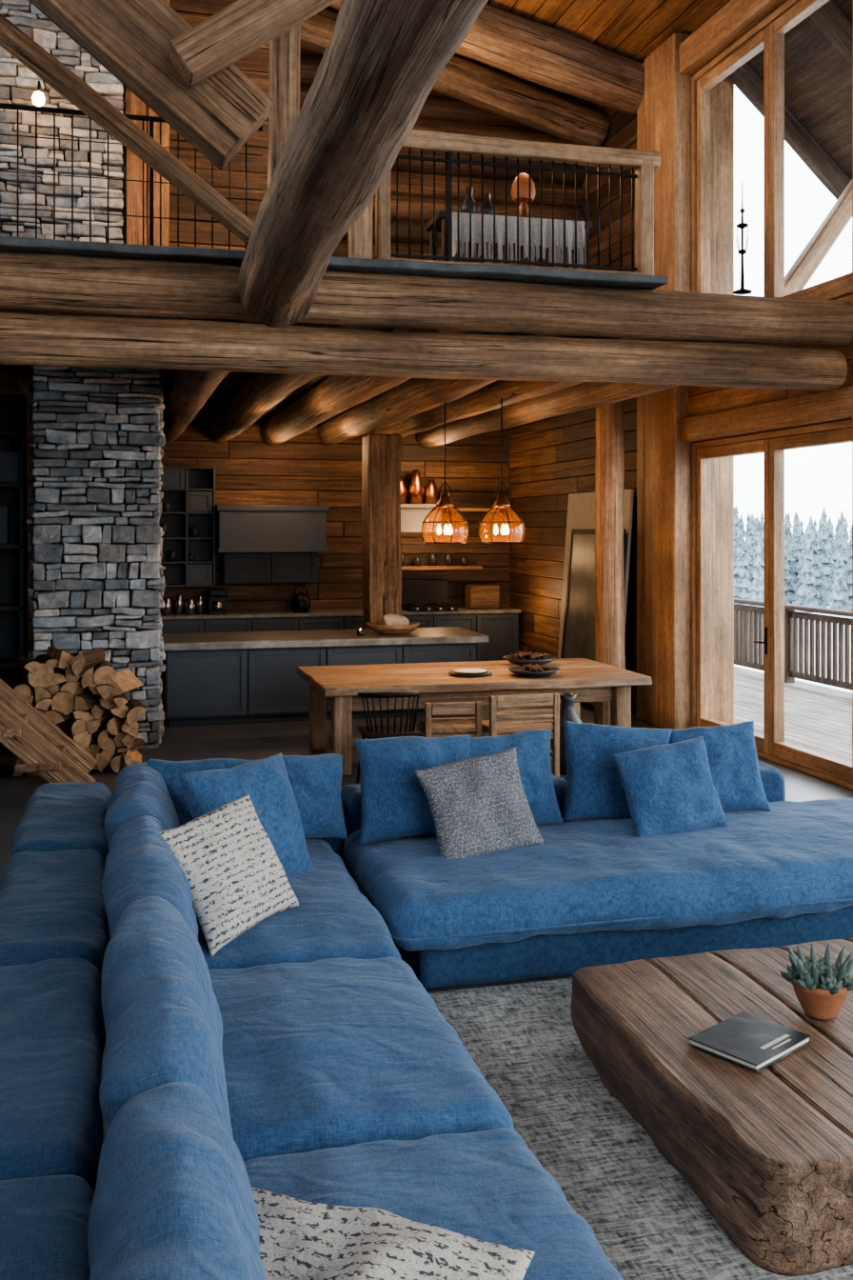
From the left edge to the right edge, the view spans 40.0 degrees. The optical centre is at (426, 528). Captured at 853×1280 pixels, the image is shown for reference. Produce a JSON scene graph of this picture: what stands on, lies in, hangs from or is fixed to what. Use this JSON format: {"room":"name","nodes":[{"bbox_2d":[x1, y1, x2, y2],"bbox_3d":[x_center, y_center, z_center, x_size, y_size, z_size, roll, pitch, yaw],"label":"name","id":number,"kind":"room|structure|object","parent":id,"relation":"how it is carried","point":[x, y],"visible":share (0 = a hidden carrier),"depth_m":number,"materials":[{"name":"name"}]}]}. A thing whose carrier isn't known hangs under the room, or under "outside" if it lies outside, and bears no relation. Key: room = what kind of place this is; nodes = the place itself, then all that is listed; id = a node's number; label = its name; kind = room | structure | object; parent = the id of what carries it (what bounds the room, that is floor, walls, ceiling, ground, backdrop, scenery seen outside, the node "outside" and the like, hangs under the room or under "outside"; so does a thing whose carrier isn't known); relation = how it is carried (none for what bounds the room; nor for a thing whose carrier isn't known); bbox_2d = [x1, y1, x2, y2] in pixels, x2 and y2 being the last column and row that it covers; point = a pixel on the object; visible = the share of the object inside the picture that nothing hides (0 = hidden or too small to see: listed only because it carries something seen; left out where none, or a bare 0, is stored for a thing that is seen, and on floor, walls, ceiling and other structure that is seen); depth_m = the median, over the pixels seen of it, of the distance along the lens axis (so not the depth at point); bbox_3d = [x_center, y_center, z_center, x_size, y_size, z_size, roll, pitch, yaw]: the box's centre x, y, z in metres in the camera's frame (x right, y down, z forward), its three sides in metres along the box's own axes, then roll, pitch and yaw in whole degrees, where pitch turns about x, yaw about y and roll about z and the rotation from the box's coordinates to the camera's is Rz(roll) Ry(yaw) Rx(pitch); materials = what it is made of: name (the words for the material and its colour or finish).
{"room":"cabin living room","nodes":[
{"label":"cabin living room","id":0,"kind":"room"},
{"bbox_2d":[0,0,125,243],"bbox_3d":[-4.246,-3.872,11.156,2.780,4.074,0.881,0,0,-15],"label":"stone wall","id":1,"kind":"structure","parent":0,"point":[18,84],"depth_m":10.96,"materials":[{"name":"grey stone"}]},
{"bbox_2d":[31,80,45,106],"bbox_3d":[-3.563,-3.980,10.769,0.120,0.260,0.260,0,0,-15],"label":"bulb","id":2,"kind":"object","parent":1,"relation":"attached to","point":[38,98],"visible":0.92,"depth_m":10.67,"materials":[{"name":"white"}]},
{"bbox_2d":[124,0,269,250],"bbox_3d":[-2.178,-3.875,11.562,1.554,4.051,0.486,0,0,-15],"label":"wall panel","id":3,"kind":"object","parent":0,"point":[255,66],"visible":0.18,"depth_m":11.70,"materials":[{"name":"brown wood"}]},
{"bbox_2d":[27,413,513,658],"bbox_3d":[-3.608,-1.400,16.469,10.560,7.000,0.308,0,0,-15],"label":"wall","id":4,"kind":"structure","parent":0,"point":[301,470],"depth_m":16.93,"materials":[{"name":"brown wood"}]},
{"bbox_2d":[160,466,215,587],"bbox_3d":[-3.342,-0.025,16.202,0.800,1.650,0.340,0,0,-15],"label":"wall shelf unit","id":5,"kind":"object","parent":4,"relation":"attached to","point":[188,516],"visible":0.74,"depth_m":16.17,"materials":[{"name":"wood"}]},
{"bbox_2d":[215,504,329,583],"bbox_3d":[-2.175,0.225,16.363,1.540,1.090,0.620,0,0,-15],"label":"range hood","id":6,"kind":"object","parent":4,"relation":"attached to","point":[256,544],"visible":0.98,"depth_m":16.19,"materials":[{"name":"grey metal"}]},
{"bbox_2d":[401,503,441,532],"bbox_3d":[-0.158,-0.150,16.989,0.780,0.400,0.430,0,0,-15],"label":"vent box","id":7,"kind":"object","parent":4,"relation":"attached to","point":[413,515],"visible":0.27,"depth_m":16.81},
{"bbox_2d":[401,479,407,503],"bbox_3d":[-0.393,-0.565,16.901,0.240,0.420,0.240,0,0,-15],"label":"jug","id":8,"kind":"object","parent":7,"relation":"on","point":[404,489],"visible":0.16,"depth_m":16.83,"materials":[{"name":"metal"}]},
{"bbox_2d":[407,469,424,503],"bbox_3d":[-0.151,-0.605,16.965,0.240,0.500,0.240,0,0,-15],"label":"jug","id":9,"kind":"object","parent":7,"relation":"on","point":[415,490],"visible":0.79,"depth_m":16.89,"materials":[{"name":"metal"}]},
{"bbox_2d":[423,480,439,503],"bbox_3d":[0.071,-0.530,17.023,0.240,0.350,0.240,0,0,-15],"label":"jug","id":10,"kind":"object","parent":7,"relation":"on","point":[431,493],"visible":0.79,"depth_m":16.94,"materials":[{"name":"metal"}]},
{"bbox_2d":[400,507,505,570],"bbox_3d":[0.299,0.150,17.181,1.720,0.900,0.290,0,0,-15],"label":"floating shelf","id":11,"kind":"object","parent":4,"relation":"attached to","point":[449,558],"visible":0.88,"depth_m":17.09,"materials":[{"name":"brown wood"}]},
{"bbox_2d":[237,0,488,327],"bbox_3d":[-0.302,-1.767,5.056,0.550,0.826,5.957,0,0,-15],"label":"log beam","id":12,"kind":"structure","parent":0,"point":[381,62],"depth_m":4.95,"materials":[{"name":"brown wood"}]},
{"bbox_2d":[0,13,254,242],"bbox_3d":[-1.987,-2.570,7.332,1.864,1.449,0.160,0,0,-15],"label":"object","id":13,"kind":"structure","parent":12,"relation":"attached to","point":[12,39],"depth_m":7.30,"materials":[{"name":"brown wood"}]},
{"bbox_2d":[28,0,273,170],"bbox_3d":[-2.285,-3.255,6.121,2.940,2.510,0.269,0,0,-15],"label":"brace","id":14,"kind":"object","parent":12,"relation":"attached to","point":[130,39],"visible":0.93,"depth_m":6.24,"materials":[{"name":"brown wood"}]},
{"bbox_2d":[168,0,339,88],"bbox_3d":[-0.264,-3.140,6.340,2.207,1.634,0.230,0,0,-15],"label":"brace","id":15,"kind":"object","parent":12,"relation":"attached to","point":[242,28],"visible":1,"depth_m":6.05,"materials":[{"name":"brown wood"}]},
{"bbox_2d":[146,46,584,268],"bbox_3d":[-3.014,-4.242,13.605,10.260,4.823,0.450,0,0,-15],"label":"wall","id":16,"kind":"structure","parent":0,"point":[439,112],"depth_m":14.33,"materials":[{"name":"brown wood"}]},
{"bbox_2d":[0,308,802,419],"bbox_3d":[-2.668,-1.695,12.285,10.260,0.270,8.280,0,0,-15],"label":"ceiling","id":17,"kind":"structure","parent":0,"point":[14,379],"depth_m":12.42,"materials":[{"name":"brown wood"}]},
{"bbox_2d":[0,680,852,992],"bbox_3d":[-1.090,2.200,6.847,10.560,0.200,20.200,0,0,-15],"label":"floor","id":18,"kind":"structure","parent":0,"point":[264,739],"depth_m":10.97,"materials":[{"name":"wood"}]},
{"bbox_2d":[0,394,27,745],"bbox_3d":[-4.699,0.400,11.433,1.500,3.400,0.500,0,0,-15],"label":"bookcase","id":19,"kind":"object","parent":18,"relation":"on","point":[13,408],"visible":0.73,"depth_m":11.73,"materials":[{"name":"black wood"}]},
{"bbox_2d":[0,679,97,784],"bbox_3d":[-4.548,0.300,8.960,3.889,3.662,0.840,0,0,-15],"label":"wooden staircase","id":20,"kind":"structure","parent":18,"relation":"on","point":[39,747],"depth_m":9.00,"materials":[{"name":"brown wood"}]},
{"bbox_2d":[12,646,147,777],"bbox_3d":[-3.032,1.581,10.241,1.142,1.083,0.651,0,0,-15],"label":"firewood pile","id":21,"kind":"object","parent":18,"relation":"on","point":[79,708],"visible":0.8,"depth_m":10.06,"materials":[{"name":"brown wood"}]},
{"bbox_2d":[27,365,166,748],"bbox_3d":[-3.233,0.283,11.525,1.304,3.665,1.080,0,0,-15],"label":"stone chimney","id":22,"kind":"object","parent":18,"relation":"on","point":[96,541],"visible":0.76,"depth_m":11.07,"materials":[{"name":"grey"}]},
{"bbox_2d":[161,626,489,726],"bbox_3d":[-1.194,1.649,13.249,3.620,0.902,1.219,0,0,-15],"label":"kitchen island","id":23,"kind":"object","parent":18,"relation":"on","point":[234,677],"visible":0.73,"depth_m":12.65,"materials":[{"name":"stone"}]},
{"bbox_2d":[356,628,364,636],"bbox_3d":[-0.739,1.154,13.089,0.090,0.080,0.090,0,0,-15],"label":"candle","id":24,"kind":"object","parent":23,"relation":"on","point":[360,632],"visible":1,"depth_m":13.05,"materials":[{"name":"ceramic"}]},
{"bbox_2d":[365,621,420,635],"bbox_3d":[-0.377,1.135,13.288,0.620,0.120,0.620,0,0,-15],"label":"wooden bowl","id":25,"kind":"object","parent":23,"relation":"on","point":[377,627],"visible":0.92,"depth_m":13.09,"materials":[{"name":"brown wood"}]},
{"bbox_2d":[381,614,409,625],"bbox_3d":[-0.365,1.058,13.331,0.314,0.176,0.250,0,0,-15],"label":"bread","id":26,"kind":"object","parent":25,"relation":"in","point":[388,619],"visible":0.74,"depth_m":13.22,"materials":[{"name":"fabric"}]},
{"bbox_2d":[160,606,521,679],"bbox_3d":[-1.231,1.595,16.589,5.220,0.850,0.660,0,0,-15],"label":"kitchen cabinet","id":27,"kind":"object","parent":18,"relation":"on","point":[501,625],"depth_m":16.32,"materials":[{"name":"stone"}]},
{"bbox_2d":[162,598,171,615],"bbox_3d":[-3.528,1.058,15.926,0.120,0.220,0.120,0,0,-15],"label":"canister","id":28,"kind":"object","parent":27,"relation":"on","point":[167,610],"visible":0.94,"depth_m":15.87,"materials":[{"name":"silver metal"}]},
{"bbox_2d":[175,595,182,614],"bbox_3d":[-3.373,1.038,15.966,0.100,0.260,0.100,0,0,-15],"label":"canister","id":29,"kind":"object","parent":27,"relation":"on","point":[179,600],"visible":1,"depth_m":15.92,"materials":[{"name":"silver metal"}]},
{"bbox_2d":[184,599,195,614],"bbox_3d":[-3.228,1.068,16.004,0.140,0.200,0.140,0,0,-15],"label":"canister","id":30,"kind":"object","parent":27,"relation":"on","point":[190,604],"visible":1,"depth_m":15.95,"materials":[{"name":"silver metal"}]},
{"bbox_2d":[197,596,202,614],"bbox_3d":[-3.103,1.048,16.037,0.080,0.240,0.080,0,0,-15],"label":"canister","id":31,"kind":"object","parent":27,"relation":"on","point":[200,598],"visible":1,"depth_m":16.00,"materials":[{"name":"silver metal"}]},
{"bbox_2d":[208,588,227,614],"bbox_3d":[-2.877,0.999,16.122,0.240,0.338,0.250,0,0,-15],"label":"coffee maker","id":32,"kind":"object","parent":27,"relation":"on","point":[216,596],"visible":1,"depth_m":16.04,"materials":[{"name":"black metal"}]},
{"bbox_2d":[291,584,311,612],"bbox_3d":[-1.758,0.979,16.389,0.280,0.378,0.280,0,0,-15],"label":"kettle","id":33,"kind":"object","parent":27,"relation":"on","point":[300,603],"visible":1,"depth_m":16.29,"materials":[{"name":"black metal"}]},
{"bbox_2d":[400,579,458,611],"bbox_3d":[0.029,0.958,16.867,0.700,0.415,0.700,0,0,-15],"label":"gas range","id":34,"kind":"object","parent":27,"relation":"on","point":[417,595],"visible":0.98,"depth_m":17.02,"materials":[{"name":"black metal"}]},
{"bbox_2d":[465,583,499,609],"bbox_3d":[0.817,0.994,17.115,0.450,0.348,0.300,0,0,-15],"label":"bread box","id":35,"kind":"object","parent":27,"relation":"on","point":[482,596],"visible":1,"depth_m":16.98,"materials":[{"name":"brown wood"}]},
{"bbox_2d":[362,433,402,628],"bbox_3d":[-0.540,0.479,14.277,0.441,3.248,0.452,0,0,-15],"label":"post","id":36,"kind":"object","parent":18,"relation":"on","point":[382,453],"visible":0.59,"depth_m":14.07,"materials":[{"name":"brown wood"}]},
{"bbox_2d":[356,689,422,782],"bbox_3d":[-0.299,1.700,9.514,0.540,0.804,0.483,0,0,-15],"label":"dining chair","id":37,"kind":"object","parent":18,"relation":"on","point":[405,730],"visible":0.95,"depth_m":9.36,"materials":[{"name":"black wood"}]},
{"bbox_2d":[0,759,852,1279],"bbox_3d":[1.264,1.633,3.825,5.383,0.964,6.586,0,0,-15],"label":"sectional sofa","id":38,"kind":"object","parent":18,"relation":"on","point":[150,1076],"visible":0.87,"depth_m":3.62,"materials":[{"name":"blue fabric"}]},
{"bbox_2d":[146,756,259,823],"bbox_3d":[-1.137,1.398,5.998,0.590,0.458,0.264,0,0,-15],"label":"throw pillow","id":39,"kind":"object","parent":38,"relation":"on","point":[173,769],"visible":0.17,"depth_m":5.91,"materials":[{"name":"blue fabric"}]},
{"bbox_2d":[160,794,299,951],"bbox_3d":[-0.801,1.403,4.810,0.317,0.493,0.543,0,0,27],"label":"patterned throw pillow","id":40,"kind":"object","parent":38,"relation":"on","point":[226,855],"visible":0.94,"depth_m":4.72,"materials":[{"name":"fabric"}]},
{"bbox_2d":[180,753,315,873],"bbox_3d":[-0.817,1.374,5.443,0.330,0.538,0.622,0,0,41],"label":"throw pillow","id":41,"kind":"object","parent":38,"relation":"on","point":[267,782],"visible":0.52,"depth_m":5.42,"materials":[{"name":"blue fabric"}]},
{"bbox_2d":[270,752,347,840],"bbox_3d":[-0.605,1.395,6.059,0.394,0.457,0.242,0,0,-15],"label":"throw pillow","id":42,"kind":"object","parent":38,"relation":"on","point":[316,781],"visible":0.66,"depth_m":6.00,"materials":[{"name":"blue fabric"}]},
{"bbox_2d":[249,1185,539,1279],"bbox_3d":[-0.173,1.544,2.224,0.665,0.294,0.523,0,0,20],"label":"patterned throw pillow","id":43,"kind":"object","parent":38,"relation":"on","point":[305,1236],"visible":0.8,"depth_m":2.33,"materials":[{"name":"fabric"}]},
{"bbox_2d":[355,735,471,845],"bbox_3d":[-0.062,1.387,6.212,0.683,0.548,0.326,0,0,-15],"label":"throw pillow","id":44,"kind":"object","parent":38,"relation":"on","point":[394,805],"visible":0.8,"depth_m":6.08,"materials":[{"name":"blue fabric"}]},
{"bbox_2d":[416,745,544,859],"bbox_3d":[0.274,1.404,5.913,0.631,0.543,0.302,0,0,-15],"label":"throw pillow","id":45,"kind":"object","parent":38,"relation":"on","point":[479,805],"visible":0.98,"depth_m":5.85,"materials":[{"name":"grey fabric"}]},
{"bbox_2d":[462,725,562,826],"bbox_3d":[0.421,1.374,6.378,0.622,0.554,0.275,0,0,-15],"label":"throw pillow","id":46,"kind":"object","parent":38,"relation":"on","point":[532,745],"visible":0.44,"depth_m":6.34,"materials":[{"name":"blue fabric"}]},
{"bbox_2d":[562,722,670,823],"bbox_3d":[1.066,1.365,6.532,0.664,0.556,0.318,0,0,-15],"label":"throw pillow","id":47,"kind":"object","parent":38,"relation":"on","point":[594,790],"visible":0.6,"depth_m":6.44,"materials":[{"name":"blue fabric"}]},
{"bbox_2d":[612,733,728,838],"bbox_3d":[1.297,1.390,6.234,0.624,0.542,0.276,0,0,-15],"label":"throw pillow","id":48,"kind":"object","parent":38,"relation":"on","point":[669,789],"visible":0.99,"depth_m":6.17,"materials":[{"name":"blue fabric"}]},
{"bbox_2d":[667,720,772,811],"bbox_3d":[1.644,1.378,6.678,0.585,0.529,0.301,0,0,-15],"label":"throw pillow","id":49,"kind":"object","parent":38,"relation":"on","point":[732,761],"visible":0.59,"depth_m":6.60,"materials":[{"name":"blue fabric"}]},
{"bbox_2d":[418,700,481,737],"bbox_3d":[0.188,1.760,9.787,0.470,0.680,0.480,0,0,-9],"label":"wooden dining chair","id":50,"kind":"object","parent":18,"relation":"on","point":[428,726],"visible":0.59,"depth_m":9.57,"materials":[{"name":"brown wood"}]},
{"bbox_2d":[297,658,652,776],"bbox_3d":[0.395,1.715,10.902,2.998,0.773,1.622,0,0,-15],"label":"dining table","id":51,"kind":"object","parent":18,"relation":"on","point":[592,681],"visible":0.78,"depth_m":10.46,"materials":[{"name":"brown wood"}]},
{"bbox_2d":[448,668,492,676],"bbox_3d":[0.396,1.308,10.648,0.400,0.040,0.400,0,0,-15],"label":"plate stack","id":52,"kind":"object","parent":51,"relation":"on","point":[459,671],"visible":1,"depth_m":10.62,"materials":[{"name":"ceramic"}]},
{"bbox_2d":[502,650,556,665],"bbox_3d":[1.002,1.267,11.375,0.520,0.121,0.520,0,0,-15],"label":"bowl","id":53,"kind":"object","parent":51,"relation":"on","point":[523,657],"visible":0.94,"depth_m":11.29,"materials":[{"name":"ceramic"}]},
{"bbox_2d":[507,662,560,677],"bbox_3d":[0.970,1.282,10.591,0.480,0.091,0.480,0,0,-15],"label":"serving bowl","id":54,"kind":"object","parent":51,"relation":"on","point":[528,670],"visible":1,"depth_m":10.51,"materials":[{"name":"ceramic"}]},
{"bbox_2d":[472,692,559,775],"bbox_3d":[0.740,1.730,9.807,0.610,0.740,0.480,0,0,-18],"label":"wooden dining chair","id":55,"kind":"object","parent":18,"relation":"on","point":[510,723],"visible":0.58,"depth_m":9.61,"materials":[{"name":"brown wood"}]},
{"bbox_2d":[550,692,581,775],"bbox_3d":[1.213,1.760,10.055,0.300,0.680,0.300,0,0,-15],"label":"floor vase","id":56,"kind":"object","parent":18,"relation":"on","point":[568,712],"visible":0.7,"depth_m":9.97,"materials":[{"name":"ceramic"}]},
{"bbox_2d":[560,529,625,710],"bbox_3d":[1.924,1.044,13.787,0.220,2.075,1.520,0,0,-15],"label":"mirror","id":57,"kind":"object","parent":18,"relation":"on","point":[579,623],"visible":0.35,"depth_m":14.08,"materials":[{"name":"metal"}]},
{"bbox_2d":[558,488,634,659],"bbox_3d":[1.993,0.818,14.063,0.216,2.526,1.900,0,0,-15],"label":"leaning board","id":58,"kind":"object","parent":18,"relation":"on","point":[581,507],"visible":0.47,"depth_m":14.42,"materials":[{"name":"brown wood"}]},
{"bbox_2d":[594,400,625,725],"bbox_3d":[1.922,0.270,12.280,0.322,3.660,0.334,0,0,35],"label":"log post","id":59,"kind":"object","parent":18,"relation":"on","point":[610,466],"visible":0.78,"depth_m":12.15,"materials":[{"name":"brown wood"}]},
{"bbox_2d":[430,979,852,1279],"bbox_3d":[2.179,2.090,3.444,3.800,0.018,4.600,0,0,-15],"label":"area rug","id":60,"kind":"object","parent":18,"relation":"on","point":[644,1220],"visible":0.25,"depth_m":3.94,"materials":[{"name":"grey carpet"}]},
{"bbox_2d":[564,938,852,1273],"bbox_3d":[1.672,1.919,4.221,1.967,0.323,1.593,0,0,-15],"label":"coffee table","id":61,"kind":"object","parent":60,"relation":"on","point":[770,1150],"visible":0.89,"depth_m":3.79,"materials":[{"name":"brown wood"}]},
{"bbox_2d":[687,1011,811,1072],"bbox_3d":[1.103,1.746,4.000,0.330,0.025,0.270,0,0,-42],"label":"hardcover book","id":62,"kind":"object","parent":61,"relation":"on","point":[754,1043],"visible":1,"depth_m":3.97,"materials":[{"name":"black paper"}]},
{"bbox_2d":[780,942,852,1019],"bbox_3d":[1.426,1.647,4.258,0.270,0.227,0.243,0,0,22],"label":"potted succulent","id":63,"kind":"object","parent":61,"relation":"on","point":[822,989],"visible":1,"depth_m":4.19,"materials":[{"name":"green plant"}]},
{"bbox_2d":[852,0,852,794],"bbox_3d":[3.547,-1.300,9.116,0.329,6.802,0.339,0,0,-15],"label":"trim","id":64,"kind":"structure","parent":18,"relation":"on","point":[852,0],"depth_m":9.22,"materials":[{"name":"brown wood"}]},
{"bbox_2d":[161,319,711,448],"bbox_3d":[-2.355,-1.359,12.346,7.485,0.412,8.320,0,0,-15],"label":"ceiling beams","id":65,"kind":"structure","parent":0,"point":[404,407],"depth_m":11.73,"materials":[{"name":"brown wood"}]},
{"bbox_2d":[421,402,468,543],"bbox_3d":[0.172,-0.542,10.795,0.440,1.355,0.440,0,0,7],"label":"pendant lamp","id":66,"kind":"object","parent":65,"relation":"hanging from","point":[445,501],"visible":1,"depth_m":10.75,"materials":[{"name":"orange glass"}]},
{"bbox_2d":[479,398,525,542],"bbox_3d":[0.704,-0.542,10.935,0.440,1.355,0.440,0,0,7],"label":"pendant lamp","id":67,"kind":"object","parent":65,"relation":"hanging from","point":[501,501],"visible":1,"depth_m":10.91,"materials":[{"name":"orange glass"}]},
{"bbox_2d":[424,210,592,269],"bbox_3d":[0.729,-2.263,10.206,1.380,0.855,0.622,0,0,-15],"label":"console table","id":68,"kind":"object","parent":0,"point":[440,216],"visible":0.68,"depth_m":10.00,"materials":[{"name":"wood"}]},
{"bbox_2d":[460,187,478,212],"bbox_3d":[0.372,-2.835,10.228,0.150,0.270,0.150,0,0,-15],"label":"ceramic vase","id":69,"kind":"object","parent":68,"relation":"on","point":[465,206],"visible":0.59,"depth_m":10.18,"materials":[{"name":"black ceramic"}]},
{"bbox_2d":[480,193,493,214],"bbox_3d":[0.536,-2.815,10.271,0.128,0.230,0.128,0,0,-15],"label":"ceramic vase","id":70,"kind":"object","parent":68,"relation":"on","point":[488,205],"visible":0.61,"depth_m":10.23,"materials":[{"name":"black ceramic"}]},
{"bbox_2d":[511,172,536,216],"bbox_3d":[0.856,-2.920,10.354,0.220,0.440,0.220,0,0,-15],"label":"table lamp","id":71,"kind":"object","parent":68,"relation":"on","point":[523,177],"visible":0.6,"depth_m":10.29,"materials":[{"name":"orange metal"}]},
{"bbox_2d":[326,0,728,109],"bbox_3d":[-1.197,-5.903,6.664,10.952,1.696,20.500,0,0,-15],"label":"roof","id":72,"kind":"structure","parent":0,"point":[633,30],"depth_m":12.27,"materials":[{"name":"brown wood"}]},
{"bbox_2d":[300,0,644,146],"bbox_3d":[-1.348,-5.529,7.243,10.391,1.919,12.211,0,0,-15],"label":"logs","id":73,"kind":"object","parent":72,"relation":"attached to","point":[521,47],"depth_m":12.78},
{"bbox_2d":[509,32,691,729],"bbox_3d":[2.039,-1.550,14.843,0.456,7.301,5.714,0,0,-15],"label":"wall","id":74,"kind":"structure","parent":0,"point":[553,458],"depth_m":12.80,"materials":[{"name":"brown wood"}]},
{"bbox_2d":[680,0,788,77],"bbox_3d":[4.578,-4.952,5.229,0.414,0.595,14.201,0,0,-15],"label":"trim","id":75,"kind":"structure","parent":74,"relation":"attached to","point":[734,19],"depth_m":11.23,"materials":[{"name":"brown wood"}]},
{"bbox_2d":[680,293,852,442],"bbox_3d":[4.583,-1.390,5.231,0.404,1.010,14.201,0,0,-15],"label":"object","id":76,"kind":"structure","parent":74,"relation":"attached to","point":[714,412],"depth_m":10.58,"materials":[{"name":"brown wood"}]},
{"bbox_2d":[691,419,852,789],"bbox_3d":[3.187,0.610,10.691,0.279,2.980,2.890,0,0,-15],"label":"door","id":77,"kind":"structure","parent":74,"relation":"in","point":[771,746],"depth_m":10.72,"materials":[{"name":"brown wood"}]},
{"bbox_2d":[691,0,852,299],"bbox_3d":[3.206,-3.275,10.695,0.240,2.750,2.890,0,0,-15],"label":"window","id":78,"kind":"structure","parent":74,"relation":"in","point":[769,35],"depth_m":10.75,"materials":[{"name":"brown wood"}]},
{"bbox_2d":[715,76,734,724],"bbox_3d":[3.088,-1.390,12.488,0.290,7.021,0.290,0,0,-15],"label":"porch post","id":79,"kind":"object","parent":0,"point":[724,90],"depth_m":12.36,"materials":[{"name":"brown wood"}]},
{"bbox_2d":[734,598,852,690],"bbox_3d":[5.511,1.589,8.684,3.001,1.082,19.951,0,0,-15],"label":"deck railing","id":80,"kind":"object","parent":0,"point":[818,633],"depth_m":15.78,"materials":[{"name":"wood"}]},
{"bbox_3d":[-6.340,-0.900,5.473,0.306,6.000,20.200,0,0,-15],"label":"wall","id":81,"kind":"structure","parent":0,"visible":0},
{"bbox_2d":[0,236,667,289],"bbox_3d":[-2.420,-1.850,7.863,8.600,0.069,0.528,0,0,-15],"label":"trim","id":82,"kind":"structure","parent":81,"relation":"attached to","point":[553,276],"depth_m":8.18,"materials":[{"name":"metal"}]},
{"bbox_2d":[0,102,262,250],"bbox_3d":[-3.219,-2.395,7.944,4.205,1.030,0.040,0,0,-15],"label":"cable railing","id":83,"kind":"object","parent":82,"relation":"on","point":[151,119],"visible":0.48,"depth_m":8.22,"materials":[{"name":"black metal"}]},
{"bbox_2d":[268,23,300,185],"bbox_3d":[-1.006,-3.841,8.337,0.244,3.922,0.230,0,0,-15],"label":"post","id":84,"kind":"object","parent":82,"relation":"on","point":[285,50],"visible":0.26,"depth_m":8.23,"materials":[{"name":"brown wood"}]},
{"bbox_2d":[348,129,660,275],"bbox_3d":[0.632,-2.424,8.955,2.481,1.090,0.163,0,0,-15],"label":"loft railing","id":85,"kind":"object","parent":82,"relation":"on","point":[645,163],"visible":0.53,"depth_m":8.91,"materials":[{"name":"brown wood"}]},
{"bbox_2d":[0,312,847,390],"bbox_3d":[-1.632,-1.253,8.052,10.121,0.371,0.356,0,0,-15],"label":"log","id":86,"kind":"object","parent":81,"relation":"attached to","point":[26,339],"visible":0.99,"depth_m":8.29,"materials":[{"name":"brown wood"}]},
{"bbox_2d":[0,251,852,347],"bbox_3d":[-1.593,-1.632,8.060,10.201,0.408,0.421,0,0,-15],"label":"log","id":87,"kind":"object","parent":86,"relation":"on","point":[32,281],"visible":0.96,"depth_m":8.33,"materials":[{"name":"brown wood"}]},
{"bbox_2d":[733,181,752,294],"bbox_3d":[2.460,-2.270,9.120,0.140,0.870,0.140,0,0,-15],"label":"lantern stand","id":88,"kind":"object","parent":87,"relation":"on","point":[743,290],"visible":1,"depth_m":9.11,"materials":[{"name":"black metal"}]},
{"label":"outside","id":89,"kind":"structure","parent":0,"visible":0},
{"bbox_2d":[734,537,852,692],"bbox_3d":[46.090,4.350,218.805,600.000,0.100,600.000,0,0,-15],"label":"ground","id":90,"kind":"structure","parent":89,"point":[849,540],"depth_m":37.24,"materials":[{"name":"white snow"}]},
{"bbox_2d":[734,504,852,612],"bbox_3d":[40.175,0.600,84.893,105.029,7.401,96.609,0,0,-15],"label":"pine forest","id":91,"kind":"object","parent":90,"relation":"on","point":[818,566],"visible":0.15,"depth_m":62.41,"materials":[{"name":"white plant"}]},
{"bbox_2d":[734,666,852,762],"bbox_3d":[5.568,3.215,8.694,3.216,2.170,20.000,0,0,-15],"label":"deck","id":92,"kind":"object","parent":90,"relation":"on","point":[818,718],"visible":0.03,"depth_m":13.54,"materials":[{"name":"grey wood"}]},
{"bbox_2d":[728,0,852,296],"bbox_3d":[5.614,-3.644,5.604,1.956,3.374,14.580,0,0,-15],"label":"porch roof","id":93,"kind":"object","parent":92,"relation":"on","point":[819,52],"visible":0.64,"depth_m":11.73,"materials":[{"name":"brown wood"}]}
]}

